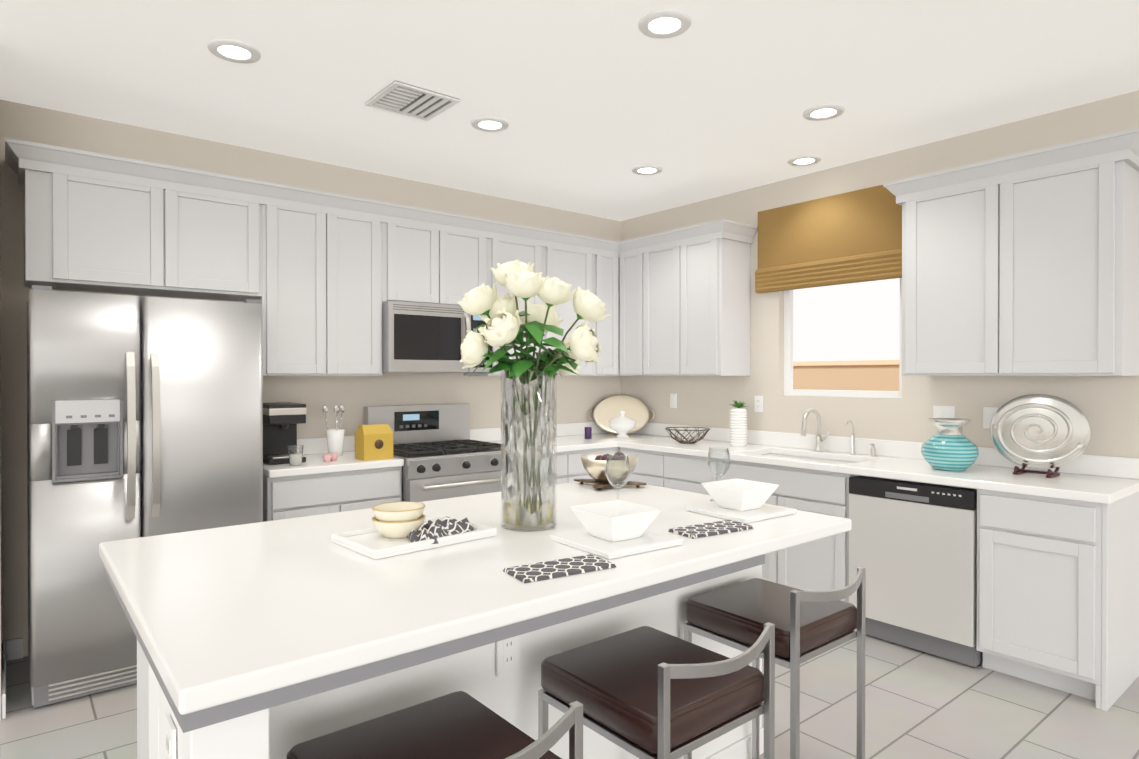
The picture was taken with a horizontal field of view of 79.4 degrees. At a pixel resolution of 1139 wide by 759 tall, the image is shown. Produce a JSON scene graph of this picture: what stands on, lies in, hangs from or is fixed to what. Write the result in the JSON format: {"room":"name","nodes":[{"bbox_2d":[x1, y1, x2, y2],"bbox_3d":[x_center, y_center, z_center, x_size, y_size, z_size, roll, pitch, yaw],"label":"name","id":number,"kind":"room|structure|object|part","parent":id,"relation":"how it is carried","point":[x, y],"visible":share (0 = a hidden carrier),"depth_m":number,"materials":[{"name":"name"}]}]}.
{"room":"kitchen","nodes":[
{"label":"kitchen","id":0,"kind":"room"},
{"bbox_2d":[0,250,1,697],"bbox_3d":[-4.611,0.017,1.385,5.330,2.750,0.738,0,0,-39],"label":"wall","id":1,"kind":"structure","parent":0,"point":[0,510],"depth_m":3.06,"materials":[{"name":"beige paint"}]},
{"bbox_2d":[0,693,5,720],"bbox_3d":[-4.369,1.344,1.104,5.340,0.100,0.015,0,0,-39],"label":"baseboard","id":2,"kind":"structure","parent":1,"relation":"attached to","point":[3,694],"depth_m":2.80,"materials":[{"name":"white paint"}]},
{"bbox_2d":[0,99,620,656],"bbox_3d":[-3.221,0.008,3.098,9.650,2.750,0.150,0,0,-39],"label":"wall","id":3,"kind":"structure","parent":0,"point":[578,397],"depth_m":4.11,"materials":[{"name":"beige paint"}]},
{"bbox_2d":[2,639,15,692],"bbox_3d":[-2.533,1.333,3.091,0.043,0.100,0.738,0,0,-39],"label":"baseboard","id":4,"kind":"structure","parent":3,"relation":"attached to","point":[12,649],"depth_m":3.36,"materials":[{"name":"white paint"}]},
{"bbox_2d":[21,151,180,296],"bbox_3d":[-2.362,-0.744,3.470,0.616,0.570,0.349,0,0,-39],"label":"upper cabinet","id":5,"kind":"object","parent":3,"relation":"attached to","point":[94,227],"depth_m":3.33,"materials":[{"name":"grey paint"}]},
{"bbox_2d":[173,175,264,300],"bbox_3d":[-2.011,-0.746,3.757,0.536,0.570,0.349,0,0,-39],"label":"upper cabinet","id":6,"kind":"object","parent":3,"relation":"attached to","point":[223,224],"depth_m":3.67,"materials":[{"name":"grey paint"}]},
{"bbox_2d":[253,191,340,375],"bbox_3d":[-1.643,-0.527,4.059,0.414,1.010,0.349,0,0,-39],"label":"upper cabinet","id":7,"kind":"object","parent":3,"relation":"attached to","point":[301,305],"depth_m":3.93,"materials":[{"name":"grey paint"}]},
{"bbox_2d":[341,203,388,375],"bbox_3d":[-1.418,-0.528,4.243,0.414,1.010,0.349,0,0,-39],"label":"upper cabinet","id":8,"kind":"object","parent":3,"relation":"attached to","point":[364,230],"depth_m":4.16,"materials":[{"name":"grey paint"}]},
{"bbox_2d":[389,211,448,304],"bbox_3d":[-1.085,-0.760,4.514,0.446,0.550,0.349,0,0,-39],"label":"upper cabinet","id":9,"kind":"object","parent":3,"relation":"attached to","point":[418,244],"depth_m":4.39,"materials":[{"name":"grey paint"}]},
{"bbox_2d":[382,301,493,371],"bbox_3d":[-0.921,-0.266,4.572,0.764,0.432,0.463,0,0,-39],"label":"microwave","id":10,"kind":"object","parent":9,"relation":"attached to","point":[419,337],"visible":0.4,"depth_m":4.35,"materials":[{"name":"grey metal"}]},
{"bbox_2d":[297,423,604,454],"bbox_3d":[-0.747,0.413,5.009,3.098,0.100,0.020,0,0,-39],"label":"backsplash","id":11,"kind":"structure","parent":3,"relation":"attached to","point":[311,446],"depth_m":5.08,"materials":[{"name":"white stone"}]},
{"bbox_2d":[449,219,492,305],"bbox_3d":[-0.834,-0.761,4.719,0.446,0.550,0.349,0,0,-39],"label":"upper cabinet","id":12,"kind":"object","parent":3,"relation":"attached to","point":[470,244],"depth_m":4.62,"materials":[{"name":"grey paint"}]},
{"bbox_2d":[464,227,548,375],"bbox_3d":[-0.477,-0.532,5.012,0.475,1.010,0.349,0,0,-39],"label":"upper cabinet","id":13,"kind":"object","parent":3,"relation":"attached to","point":[508,246],"depth_m":4.89,"materials":[{"name":"grey paint"}]},
{"bbox_2d":[549,235,592,375],"bbox_3d":[-0.104,-0.534,5.317,0.489,1.010,0.349,0,0,-39],"label":"upper cabinet","id":14,"kind":"object","parent":3,"relation":"attached to","point":[570,260],"depth_m":5.19,"materials":[{"name":"grey paint"}]},
{"bbox_2d":[593,243,616,375],"bbox_3d":[0.213,-0.535,5.536,0.280,1.010,0.411,0,0,-39],"label":"upper cabinet","id":15,"kind":"object","parent":3,"relation":"attached to","point":[604,254],"depth_m":5.42,"materials":[{"name":"grey paint"}]},
{"bbox_3d":[-0.012,-1.022,3.272,4.148,0.112,3.628,0,0,-39],"label":"crown","id":16,"kind":"part","parent":15,"relation":"part of","materials":[{"name":"grey paint"}]},
{"bbox_2d":[0,634,1138,758],"bbox_3d":[-0.215,1.453,-0.573,9.650,0.100,9.650,0,0,-39],"label":"floor","id":17,"kind":"structure","parent":0,"point":[921,705],"depth_m":2.82,"materials":[{"name":"tile"}]},
{"bbox_2d":[27,285,262,707],"bbox_3d":[-2.079,0.495,3.370,0.910,1.773,0.817,0,0,-39],"label":"fridge","id":18,"kind":"object","parent":17,"relation":"on","point":[144,416],"visible":0.92,"depth_m":3.01,"materials":[{"name":"grey metal"}]},
{"bbox_2d":[263,467,401,521],"bbox_3d":[-1.464,0.943,4.039,0.755,0.870,0.619,0,0,-39],"label":"base cabinet","id":19,"kind":"object","parent":17,"relation":"on","point":[296,496],"depth_m":3.76,"materials":[{"name":"grey paint"}]},
{"bbox_2d":[263,451,403,478],"bbox_3d":[-1.461,0.488,4.030,0.753,0.040,0.633,0,0,-39],"label":"countertop","id":20,"kind":"structure","parent":19,"relation":"on","point":[314,464],"depth_m":3.82,"materials":[{"name":"white stone"}]},
{"bbox_2d":[263,402,306,464],"bbox_3d":[-1.665,0.302,3.937,0.204,0.330,0.322,0,0,-39],"label":"coffee maker","id":21,"kind":"object","parent":20,"relation":"on","point":[281,420],"visible":0.62,"depth_m":3.86,"materials":[{"name":"black plastic"}]},
{"bbox_2d":[288,444,303,465],"bbox_3d":[-1.493,0.413,3.743,0.082,0.110,0.082,0,0,-39],"label":"cup","id":22,"kind":"object","parent":20,"relation":"on","point":[295,459],"visible":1,"depth_m":3.72,"materials":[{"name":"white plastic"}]},
{"bbox_2d":[323,453,337,461],"bbox_3d":[-1.371,0.448,3.934,0.048,0.040,0.112,0,0,12],"label":"pods","id":23,"kind":"object","parent":20,"relation":"on","point":[329,457],"visible":1,"depth_m":3.91,"materials":[{"name":"pink plastic"}]},
{"bbox_2d":[323,404,344,456],"bbox_3d":[-1.433,0.309,4.179,0.141,0.315,0.108,0,0,-39],"label":"utensil holder","id":24,"kind":"object","parent":20,"relation":"on","point":[335,440],"visible":0.81,"depth_m":4.15,"materials":[{"name":"white ceramic"}]},
{"bbox_2d":[355,424,392,460],"bbox_3d":[-1.155,0.367,4.056,0.180,0.200,0.142,0,0,-39],"label":"box","id":25,"kind":"object","parent":20,"relation":"on","point":[373,441],"visible":1,"depth_m":4.00,"materials":[{"name":"yellow cardboard"}]},
{"bbox_2d":[287,691,582,758],"bbox_3d":[-0.252,0.993,1.280,0.400,0.800,0.470,0,0,-39],"label":"stool","id":26,"kind":"object","parent":17,"relation":"on","point":[459,725],"visible":1,"depth_m":1.35,"materials":[{"name":"black leather"}]},
{"bbox_2d":[364,403,516,501],"bbox_3d":[-0.822,0.766,4.456,0.760,1.180,0.728,0,0,-39],"label":"stove","id":27,"kind":"object","parent":17,"relation":"on","point":[439,452],"visible":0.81,"depth_m":4.35,"materials":[{"name":"silver metal"}]},
{"bbox_2d":[137,566,763,758],"bbox_3d":[-0.128,0.964,2.052,1.950,0.850,0.890,0,0,-39],"label":"kitchen island","id":28,"kind":"object","parent":17,"relation":"on","point":[513,696],"depth_m":1.75,"materials":[{"name":"white paint"}]},
{"bbox_2d":[165,714,175,758],"bbox_3d":[-0.695,0.653,1.194,0.008,0.115,0.070,0,0,-39],"label":"electrical outlet","id":29,"kind":"object","parent":28,"relation":"attached to","point":[170,740],"visible":1,"depth_m":1.19,"materials":[{"name":"white paint"}]},
{"bbox_2d":[99,482,850,737],"bbox_3d":[-0.206,0.507,2.161,2.010,0.069,1.220,0,0,-39],"label":"island countertop","id":30,"kind":"structure","parent":28,"relation":"on","point":[229,623],"depth_m":1.58,"materials":[{"name":"white stone"}]},
{"bbox_2d":[331,501,496,559],"bbox_3d":[-0.455,0.424,2.035,0.400,0.096,0.280,0,0,-43],"label":"tray","id":31,"kind":"object","parent":30,"relation":"on","point":[402,527],"visible":1,"depth_m":1.99,"materials":[{"name":"white ceramic"}]},
{"bbox_2d":[457,260,611,531],"bbox_3d":[-0.115,0.044,2.209,0.446,0.856,0.422,0,0,-39],"label":"vase","id":32,"kind":"object","parent":30,"relation":"on","point":[503,329],"visible":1,"depth_m":2.15,"materials":[{"name":"clear glass"}]},
{"bbox_2d":[503,554,615,582],"bbox_3d":[-0.023,0.470,1.716,0.260,0.008,0.116,0,0,-31],"label":"napkin","id":33,"kind":"object","parent":30,"relation":"on","point":[534,572],"visible":0.96,"depth_m":1.70,"materials":[{"name":"fabric"}]},
{"bbox_2d":[574,452,646,489],"bbox_3d":[0.176,0.393,3.028,0.255,0.148,0.255,0,0,-22],"label":"bowl","id":34,"kind":"object","parent":30,"relation":"on","point":[594,465],"visible":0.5,"depth_m":2.96,"materials":[{"name":"beige ceramic"}]},
{"bbox_2d":[550,500,682,558],"bbox_3d":[0.133,0.423,1.993,0.290,0.100,0.290,0,0,-39],"label":"place setting","id":35,"kind":"object","parent":30,"relation":"on","point":[613,529],"visible":1,"depth_m":1.95,"materials":[{"name":"white ceramic"}]},
{"bbox_2d":[605,455,630,498],"bbox_3d":[0.168,0.368,2.385,0.088,0.205,0.088,0,0,-39],"label":"wine glass","id":36,"kind":"object","parent":30,"relation":"on","point":[624,470],"visible":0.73,"depth_m":2.37,"materials":[{"name":"clear glass"}]},
{"bbox_2d":[668,520,754,538],"bbox_3d":[0.446,0.468,2.154,0.260,0.008,0.116,0,0,-31],"label":"napkin","id":37,"kind":"object","parent":30,"relation":"on","point":[709,529],"visible":0.96,"depth_m":2.14,"materials":[{"name":"fabric"}]},
{"bbox_2d":[707,447,729,500],"bbox_3d":[0.579,0.367,2.661,0.088,0.205,0.088,0,0,-39],"label":"wine glass","id":38,"kind":"object","parent":30,"relation":"on","point":[725,470],"visible":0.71,"depth_m":2.65,"materials":[{"name":"clear glass"}]},
{"bbox_2d":[684,478,796,522],"bbox_3d":[0.604,0.420,2.433,0.290,0.100,0.290,0,0,-39],"label":"place setting","id":39,"kind":"object","parent":30,"relation":"on","point":[740,500],"visible":1,"depth_m":2.38,"materials":[{"name":"white ceramic"}]},
{"bbox_2d":[496,635,519,676],"bbox_3d":[-0.162,0.720,1.815,0.070,0.115,0.008,0,0,-39],"label":"electrical outlet","id":40,"kind":"object","parent":28,"relation":"attached to","point":[508,656],"visible":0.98,"depth_m":1.81,"materials":[{"name":"white paint"}]},
{"bbox_2d":[515,451,560,488],"bbox_3d":[-0.367,0.938,4.935,0.539,0.870,0.619,0,0,-39],"label":"base cabinet","id":41,"kind":"object","parent":17,"relation":"on","point":[545,464],"depth_m":4.71,"materials":[{"name":"grey paint"}]},
{"bbox_2d":[561,447,616,483],"bbox_3d":[-0.013,0.937,5.175,0.557,0.870,0.695,0,0,-39],"label":"base cabinet","id":42,"kind":"object","parent":17,"relation":"on","point":[572,468],"depth_m":4.87,"materials":[{"name":"grey paint"}]},
{"bbox_2d":[617,447,668,487],"bbox_3d":[0.729,0.937,5.105,0.695,0.870,0.545,0,0,-39],"label":"base cabinet","id":43,"kind":"object","parent":17,"relation":"on","point":[652,467],"depth_m":4.87,"materials":[{"name":"grey paint"}]},
{"bbox_2d":[489,431,668,454],"bbox_3d":[0.038,0.481,5.255,1.571,0.040,0.633,0,0,-39],"label":"countertop","id":44,"kind":"structure","parent":43,"relation":"on","point":[564,442],"depth_m":5.20,"materials":[{"name":"white stone"}]},
{"bbox_2d":[585,427,591,438],"bbox_3d":[0.144,0.415,5.327,0.056,0.090,0.056,0,0,-39],"label":"candle","id":45,"kind":"object","parent":44,"relation":"on","point":[588,432],"visible":1,"depth_m":5.30,"materials":[{"name":"purple wax"}]},
{"bbox_2d":[587,395,654,433],"bbox_3d":[0.426,0.290,5.685,0.400,0.324,0.400,0,0,-39],"label":"tray","id":46,"kind":"object","parent":44,"relation":"on","point":[606,410],"visible":0.92,"depth_m":5.71,"materials":[{"name":"beige ceramic"}]},
{"bbox_2d":[608,411,636,437],"bbox_3d":[0.421,0.354,5.462,0.230,0.210,0.230,0,0,-39],"label":"tureen","id":47,"kind":"object","parent":44,"relation":"on","point":[622,425],"visible":1,"depth_m":5.39,"materials":[{"name":"white ceramic"}]},
{"bbox_2d":[538,622,774,758],"bbox_3d":[0.221,0.991,1.689,0.390,0.800,0.475,0,0,-39],"label":"stool","id":48,"kind":"object","parent":17,"relation":"on","point":[645,692],"visible":1,"depth_m":1.60,"materials":[{"name":"black leather"}]},
{"bbox_2d":[669,455,712,494],"bbox_3d":[1.020,0.939,4.809,0.619,0.870,0.526,0,0,-39],"label":"base cabinet","id":49,"kind":"object","parent":17,"relation":"on","point":[686,472],"depth_m":4.59,"materials":[{"name":"grey paint"}]},
{"bbox_2d":[684,567,865,758],"bbox_3d":[0.660,0.988,2.167,0.385,0.800,0.450,0,0,-39],"label":"stool","id":50,"kind":"object","parent":17,"relation":"on","point":[809,625],"visible":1,"depth_m":2.10,"materials":[{"name":"black leather"}]},
{"bbox_2d":[713,451,900,601],"bbox_3d":[1.468,0.942,4.261,0.619,0.870,0.890,0,0,-39],"label":"base cabinet","id":51,"kind":"object","parent":17,"relation":"on","point":[822,564],"depth_m":3.93,"materials":[{"name":"grey paint"}]},
{"bbox_2d":[849,476,982,666],"bbox_3d":[1.936,0.948,3.662,0.596,0.840,0.618,0,0,-39],"label":"dishwasher","id":52,"kind":"object","parent":17,"relation":"on","point":[913,548],"visible":0.77,"depth_m":3.44,"materials":[{"name":"grey metal"}]},
{"bbox_2d":[976,491,1138,710],"bbox_3d":[2.306,0.947,3.235,0.619,0.870,0.500,0,0,-39],"label":"base cabinet","id":53,"kind":"object","parent":17,"relation":"on","point":[1058,579],"depth_m":3.02,"materials":[{"name":"grey paint"}]},
{"bbox_2d":[617,435,1138,506],"bbox_3d":[1.535,0.487,4.165,0.633,0.040,2.950,0,0,-39],"label":"countertop","id":54,"kind":"structure","parent":53,"relation":"on","point":[1105,489],"depth_m":3.54,"materials":[{"name":"white stone"}]},
{"bbox_2d":[665,427,709,443],"bbox_3d":[0.856,0.407,4.978,0.328,0.108,0.328,0,0,-39],"label":"wire bowl","id":55,"kind":"object","parent":54,"relation":"on","point":[681,441],"visible":1,"depth_m":4.94,"materials":[{"name":"brown metal"}]},
{"bbox_2d":[729,400,746,446],"bbox_3d":[1.185,0.301,4.790,0.133,0.324,0.138,0,0,-39],"label":"ribbed vase","id":56,"kind":"object","parent":54,"relation":"on","point":[738,426],"visible":1,"depth_m":4.74,"materials":[{"name":"white ceramic"}]},
{"bbox_2d":[800,408,875,456],"bbox_3d":[1.661,0.325,4.264,0.230,0.284,0.408,0,0,-39],"label":"faucet","id":57,"kind":"object","parent":54,"relation":"on","point":[851,446],"depth_m":4.35,"materials":[{"name":"silver metal"}]},
{"bbox_2d":[920,418,978,470],"bbox_3d":[1.988,0.338,3.591,0.270,0.262,0.270,0,0,-39],"label":"vase","id":58,"kind":"object","parent":54,"relation":"on","point":[948,446],"visible":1,"depth_m":3.51,"materials":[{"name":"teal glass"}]},
{"bbox_2d":[989,394,1090,477],"bbox_3d":[2.307,0.271,3.387,0.158,0.399,0.430,0,0,-39],"label":"plate","id":59,"kind":"object","parent":54,"relation":"on","point":[1040,431],"visible":1,"depth_m":3.37,"materials":[{"name":"silver metal"}]},
{"bbox_2d":[0,0,1138,220],"bbox_3d":[-0.215,-1.397,-0.588,9.650,0.100,9.650,0,0,-39],"label":"ceiling","id":60,"kind":"structure","parent":0,"point":[592,102],"depth_m":3.12,"materials":[{"name":"white paint"}]},
{"bbox_2d":[207,39,261,63],"bbox_3d":[-1.390,-1.361,2.849,0.204,0.010,0.204,0,0,-39],"label":"recessed light","id":61,"kind":"object","parent":60,"relation":"in","point":[234,51],"visible":1,"depth_m":2.84,"materials":[{"name":"white paint"}]},
{"bbox_2d":[365,80,459,120],"bbox_3d":[-0.772,-1.362,3.373,0.340,0.012,0.340,0,0,-39],"label":"ceiling vent","id":62,"kind":"object","parent":60,"relation":"in","point":[405,99],"visible":0.96,"depth_m":3.36,"materials":[{"name":"grey metal"}]},
{"bbox_2d":[471,117,508,131],"bbox_3d":[-0.426,-1.365,3.676,0.204,0.010,0.204,0,0,-39],"label":"recessed light","id":63,"kind":"object","parent":60,"relation":"in","point":[490,124],"visible":1,"depth_m":3.66,"materials":[{"name":"white paint"}]},
{"bbox_2d":[632,165,662,174],"bbox_3d":[0.509,-1.369,4.492,0.204,0.010,0.204,0,0,-39],"label":"recessed light","id":64,"kind":"object","parent":60,"relation":"in","point":[647,170],"visible":1,"depth_m":4.48,"materials":[{"name":"white paint"}]},
{"bbox_2d":[638,9,691,38],"bbox_3d":[0.364,-1.359,2.630,0.204,0.010,0.204,0,0,-39],"label":"recessed light","id":65,"kind":"object","parent":60,"relation":"in","point":[663,24],"visible":0.96,"depth_m":2.62,"materials":[{"name":"white paint"}]},
{"bbox_2d":[787,155,821,165],"bbox_3d":[1.470,-1.368,4.295,0.204,0.010,0.204,0,0,-39],"label":"recessed light","id":66,"kind":"object","parent":60,"relation":"in","point":[805,160],"visible":1,"depth_m":4.29,"materials":[{"name":"white paint"}]},
{"bbox_2d":[802,104,844,120],"bbox_3d":[1.299,-1.364,3.510,0.204,0.010,0.204,0,0,-39],"label":"recessed light","id":67,"kind":"object","parent":60,"relation":"in","point":[823,112],"visible":0.98,"depth_m":3.50,"materials":[{"name":"white paint"}]},
{"bbox_2d":[621,90,1138,457],"bbox_3d":[3.510,0.012,2.367,0.150,2.750,9.500,0,0,-39],"label":"wall","id":68,"kind":"structure","parent":0,"point":[1108,406],"depth_m":4.20,"materials":[{"name":"beige paint"}]},
{"bbox_2d":[617,239,648,375],"bbox_3d":[0.605,-0.535,5.473,0.411,1.010,0.346,0,0,-39],"label":"upper cabinet","id":69,"kind":"object","parent":68,"relation":"attached to","point":[632,258],"depth_m":5.39,"materials":[{"name":"grey paint"}]},
{"bbox_2d":[649,239,668,375],"bbox_3d":[0.819,-0.534,5.261,0.349,1.010,0.502,0,0,-39],"label":"upper cabinet","id":70,"kind":"object","parent":68,"relation":"attached to","point":[658,248],"depth_m":5.17,"materials":[{"name":"grey paint"}]},
{"bbox_2d":[670,393,676,407],"bbox_3d":[0.834,0.170,5.514,0.009,0.115,0.070,0,0,-39],"label":"light switch","id":71,"kind":"object","parent":68,"relation":"attached to","point":[673,400],"visible":1,"depth_m":5.51,"materials":[{"name":"white paint"}]},
{"bbox_2d":[669,227,752,375],"bbox_3d":[1.035,-0.532,4.997,0.349,1.010,0.424,0,0,-39],"label":"upper cabinet","id":72,"kind":"object","parent":68,"relation":"attached to","point":[709,269],"depth_m":4.86,"materials":[{"name":"grey paint"}]},
{"bbox_2d":[754,396,762,411],"bbox_3d":[1.347,0.173,4.888,0.008,0.115,0.070,0,0,-39],"label":"electrical outlet","id":73,"kind":"object","parent":68,"relation":"attached to","point":[758,403],"visible":1,"depth_m":4.88,"materials":[{"name":"white paint"}]},
{"bbox_2d":[755,185,901,292],"bbox_3d":[1.670,-0.897,4.444,0.058,0.575,1.076,0,0,-39],"label":"window shade","id":74,"kind":"object","parent":68,"relation":"attached to","point":[849,237],"visible":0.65,"depth_m":4.42,"materials":[{"name":"brown fabric"}]},
{"bbox_2d":[784,278,901,398],"bbox_3d":[1.788,-0.454,4.489,0.050,1.140,0.850,0,0,-39],"label":"window","id":75,"kind":"structure","parent":68,"relation":"attached to","point":[789,390],"depth_m":4.72,"materials":[{"name":"white plastic"}]},
{"bbox_2d":[633,423,1138,478],"bbox_3d":[1.579,0.415,4.596,0.020,0.100,3.563,0,0,-39],"label":"backsplash","id":76,"kind":"structure","parent":68,"relation":"attached to","point":[1119,467],"depth_m":4.20,"materials":[{"name":"white stone"}]},
{"bbox_2d":[897,171,980,375],"bbox_3d":[2.122,-0.525,3.666,0.349,1.010,0.546,0,0,-39],"label":"upper cabinet","id":77,"kind":"object","parent":68,"relation":"attached to","point":[941,219],"depth_m":3.60,"materials":[{"name":"grey paint"}]},
{"bbox_2d":[933,406,954,425],"bbox_3d":[2.138,0.209,3.919,0.009,0.115,0.116,0,0,-39],"label":"light switch","id":78,"kind":"object","parent":68,"relation":"attached to","point":[943,411],"visible":0.73,"depth_m":3.92,"materials":[{"name":"white paint"}]},
{"bbox_2d":[983,407,997,427],"bbox_3d":[2.289,0.210,3.734,0.009,0.115,0.070,0,0,-39],"label":"light switch","id":79,"kind":"object","parent":68,"relation":"attached to","point":[988,413],"visible":0.67,"depth_m":3.74,"materials":[{"name":"white paint"}]},
{"bbox_2d":[981,143,1138,375],"bbox_3d":[2.390,-0.523,3.338,0.349,1.010,0.546,0,0,-39],"label":"upper cabinet","id":80,"kind":"object","parent":68,"relation":"attached to","point":[1021,265],"depth_m":3.19,"materials":[{"name":"grey paint"}]},
{"label":"outside","id":81,"kind":"structure","parent":0,"visible":0},
{"bbox_3d":[6.420,1.530,8.305,11.840,0.250,20.000,0,0,-39],"label":"ground","id":82,"kind":"structure","parent":81,"visible":0},
{"bbox_2d":[793,360,899,390],"bbox_3d":[3.951,0.728,6.928,0.260,1.870,15.000,0,0,-39],"label":"fence","id":83,"kind":"object","parent":82,"relation":"on","point":[871,375],"depth_m":7.75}
]}

